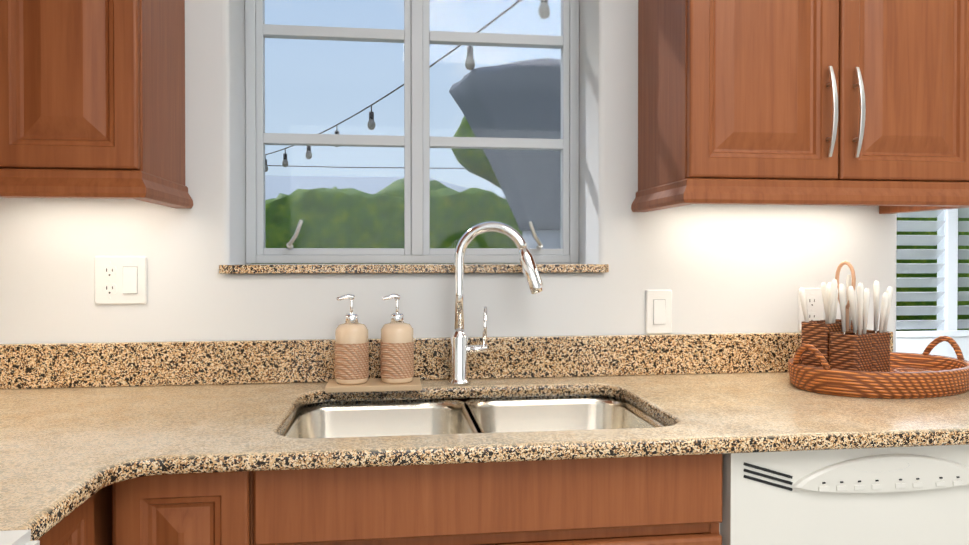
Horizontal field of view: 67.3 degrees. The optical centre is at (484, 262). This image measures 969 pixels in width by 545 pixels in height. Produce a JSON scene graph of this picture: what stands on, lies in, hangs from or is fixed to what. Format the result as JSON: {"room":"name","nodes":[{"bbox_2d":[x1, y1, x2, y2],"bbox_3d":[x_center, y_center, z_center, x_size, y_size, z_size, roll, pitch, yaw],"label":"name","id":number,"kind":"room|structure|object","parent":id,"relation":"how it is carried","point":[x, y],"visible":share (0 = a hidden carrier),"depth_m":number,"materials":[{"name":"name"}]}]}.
{"room":"kitchen","nodes":[
{"label":"kitchen","id":0,"kind":"room"},
{"bbox_2d":[0,0,896,351],"bbox_3d":[-0.220,-0.118,1.975,2.700,2.770,0.300,0,1,-7],"label":"wall","id":1,"kind":"structure","parent":0,"point":[724,268],"depth_m":1.85,"materials":[{"name":"white paint"}]},
{"bbox_2d":[0,0,187,191],"bbox_3d":[-0.855,-0.744,1.568,0.314,1.126,0.329,0,1,-7],"label":"upper cabinet","id":2,"kind":"object","parent":1,"relation":"attached to","point":[92,98],"depth_m":1.42,"materials":[{"name":"brown wood"}]},
{"bbox_2d":[94,256,146,304],"bbox_3d":[-0.866,0.043,1.735,0.114,0.114,0.010,0,1,-7],"label":"wall outlet plate","id":3,"kind":"object","parent":1,"relation":"attached to","point":[120,279],"depth_m":1.73,"materials":[{"name":"white plastic"}]},
{"bbox_2d":[219,0,608,273],"bbox_3d":[-0.177,-0.469,1.943,0.968,0.991,0.268,0,1,-7],"label":"window","id":4,"kind":"structure","parent":1,"relation":"in","point":[416,36],"depth_m":2.02,"materials":[{"name":"white wood"}]},
{"bbox_2d":[264,0,561,248],"bbox_3d":[-0.191,-0.483,2.050,0.872,0.912,0.004,0,1,-7],"label":"window panel","id":5,"kind":"object","parent":4,"relation":"attached to","point":[403,131],"visible":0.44,"depth_m":2.04,"materials":[{"name":"clear glass"}]},
{"bbox_2d":[646,290,671,333],"bbox_3d":[0.458,0.131,1.907,0.065,0.114,0.010,0,1,-7],"label":"light switch","id":6,"kind":"object","parent":1,"relation":"attached to","point":[658,302],"depth_m":1.91,"materials":[{"name":"white plastic"}]},
{"bbox_2d":[631,0,968,213],"bbox_3d":[0.774,-0.719,1.755,0.809,1.180,0.377,0,1,-7],"label":"upper cabinet","id":7,"kind":"object","parent":1,"relation":"attached to","point":[811,102],"visible":1,"depth_m":1.62,"materials":[{"name":"brown wood"}]},
{"bbox_2d":[798,288,822,330],"bbox_3d":[0.882,0.127,1.964,0.065,0.114,0.007,0,1,-7],"label":"wall outlet plate","id":8,"kind":"object","parent":1,"relation":"attached to","point":[814,299],"depth_m":1.96,"materials":[{"name":"white plastic"}]},
{"bbox_2d":[896,209,968,360],"bbox_3d":[3.560,0.150,5.143,5.370,2.050,0.135,0,1,-7],"label":"window","id":9,"kind":"structure","parent":0,"point":[919,342],"depth_m":5.06,"materials":[{"name":"white paint"}]},
{"bbox_2d":[896,210,945,330],"bbox_3d":[2.879,-0.054,5.060,0.660,1.080,0.090,0,1,-7],"label":"louver","id":10,"kind":"object","parent":9,"relation":"attached to","point":[939,251],"depth_m":5.08,"materials":[{"name":"white wood"}]},
{"bbox_2d":[957,208,968,328],"bbox_3d":[3.613,-0.055,5.156,0.660,1.080,0.090,0,1,-7],"label":"louver","id":11,"kind":"object","parent":9,"relation":"attached to","point":[966,227],"depth_m":5.12,"materials":[{"name":"white wood"}]},
{"bbox_3d":[2.518,1.262,1.487,8.000,0.100,7.400,0,1,-7],"label":"floor","id":12,"kind":"structure","parent":0,"visible":0},
{"bbox_2d":[0,530,39,544],"bbox_3d":[-0.758,0.669,0.409,0.814,1.107,0.760,0,1,-7],"label":"range","id":13,"kind":"object","parent":12,"relation":"on","point":[16,537],"visible":1,"depth_m":0.81,"materials":[{"name":"white"}]},
{"bbox_2d":[38,484,111,544],"bbox_3d":[-0.931,0.773,1.258,0.698,0.882,0.953,0,1,-7],"label":"base cabinet","id":14,"kind":"object","parent":12,"relation":"on","point":[88,521],"visible":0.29,"depth_m":1.09,"materials":[{"name":"brown wood"}]},
{"bbox_2d":[112,469,311,544],"bbox_3d":[-0.520,0.770,1.480,0.239,0.882,0.619,0,1,-7],"label":"base cabinet","id":15,"kind":"object","parent":12,"relation":"on","point":[272,507],"depth_m":1.18,"materials":[{"name":"brown wood"}]},
{"bbox_2d":[0,331,968,540],"bbox_3d":[-0.054,0.262,1.365,2.465,0.134,0.954,0,1,-7],"label":"countertop","id":16,"kind":"structure","parent":15,"relation":"on","point":[81,423],"depth_m":1.50,"materials":[{"name":"stone"}]},
{"bbox_2d":[325,294,421,392],"bbox_3d":[-0.258,0.184,1.703,0.217,0.220,0.104,0,1,-7],"label":"soap dispensers","id":17,"kind":"object","parent":16,"relation":"on","point":[352,356],"visible":1,"depth_m":1.67,"materials":[{"name":"beige ceramic"}]},
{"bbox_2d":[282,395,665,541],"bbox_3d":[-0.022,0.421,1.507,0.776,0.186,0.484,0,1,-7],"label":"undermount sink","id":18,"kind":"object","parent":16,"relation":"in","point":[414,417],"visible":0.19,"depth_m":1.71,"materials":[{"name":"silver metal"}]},
{"bbox_2d":[448,221,543,384],"bbox_3d":[0.027,0.098,1.762,0.231,0.392,0.054,0,1,4],"label":"faucet","id":19,"kind":"object","parent":16,"relation":"on","point":[460,348],"visible":1,"depth_m":1.75,"materials":[{"name":"silver metal"}]},
{"bbox_2d":[787,336,968,398],"bbox_3d":[0.946,0.240,1.742,0.459,0.109,0.345,0,1,-7],"label":"rattan tray","id":20,"kind":"object","parent":16,"relation":"on","point":[925,374],"visible":0.83,"depth_m":1.61,"materials":[{"name":"brown wicker"}]},
{"bbox_2d":[799,261,892,371],"bbox_3d":[0.874,0.139,1.762,0.150,0.284,0.161,0,1,-31],"label":"caddy","id":21,"kind":"object","parent":20,"relation":"on","point":[845,342],"visible":0.73,"depth_m":1.73,"materials":[{"name":"brown wicker"}]},
{"bbox_2d":[719,445,968,544],"bbox_3d":[0.669,0.769,1.625,0.562,0.882,0.636,0,1,-7],"label":"dishwasher","id":22,"kind":"object","parent":12,"relation":"on","point":[919,495],"visible":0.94,"depth_m":1.31,"materials":[{"name":"white"}]},
{"label":"outside","id":23,"kind":"structure","parent":0,"visible":0},
{"bbox_3d":[1.025,1.130,22.318,70.000,0.150,39.699,0,1,-7],"label":"ground","id":24,"kind":"structure","parent":23,"visible":0},
{"bbox_2d":[449,58,560,248],"bbox_3d":[0.363,0.096,4.050,1.115,2.280,1.109,0,1,-7],"label":"patio cover","id":25,"kind":"object","parent":24,"relation":"on","point":[493,84],"depth_m":3.74,"materials":[{"name":"grey fabric"}]},
{"bbox_2d":[251,116,968,330],"bbox_3d":[-1.207,-1.706,12.968,21.626,5.819,14.412,0,1,-7],"label":"trees","id":26,"kind":"object","parent":24,"relation":"on","point":[363,226],"depth_m":8.30,"materials":[{"name":"green plant"}]},
{"bbox_2d":[265,145,327,171],"label":"string lights","id":27,"kind":"object","parent":26,"relation":"hanging from","point":[284,164],"depth_m":6.73,"materials":[{"name":"black rubber"}]},
{"bbox_2d":[305,146,311,158],"label":"string lights","id":28,"kind":"object","parent":26,"relation":"hanging from","point":[308,156],"depth_m":5.76,"materials":[{"name":"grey glass"}]},
{"bbox_2d":[319,84,403,133],"label":"string lights","id":29,"kind":"object","parent":26,"relation":"hanging from","point":[371,120],"depth_m":4.71,"materials":[{"name":"black rubber"}]},
{"bbox_2d":[332,167,403,167],"label":"string lights","id":30,"kind":"object","parent":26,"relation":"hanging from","point":[332,167],"depth_m":18.58,"materials":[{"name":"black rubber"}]},
{"bbox_2d":[430,45,460,66],"label":"string lights","id":31,"kind":"object","parent":26,"relation":"hanging from","point":[458,46],"depth_m":3.88,"materials":[{"name":"black rubber"}]},
{"bbox_2d":[431,168,464,168],"label":"string lights","id":32,"kind":"object","parent":26,"relation":"hanging from","point":[431,168],"depth_m":18.84,"materials":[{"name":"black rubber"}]},
{"bbox_2d":[465,46,474,69],"label":"string lights","id":33,"kind":"object","parent":26,"relation":"hanging from","point":[470,60],"depth_m":3.66,"materials":[{"name":"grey glass"}]},
{"bbox_2d":[476,0,520,32],"label":"string lights","id":34,"kind":"object","parent":26,"relation":"hanging from","point":[518,1],"depth_m":3.44,"materials":[{"name":"black rubber"}]},
{"bbox_2d":[538,0,549,18],"label":"string lights","id":35,"kind":"object","parent":26,"relation":"hanging from","point":[543,14],"depth_m":3.13,"materials":[{"name":"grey glass"}]}
]}

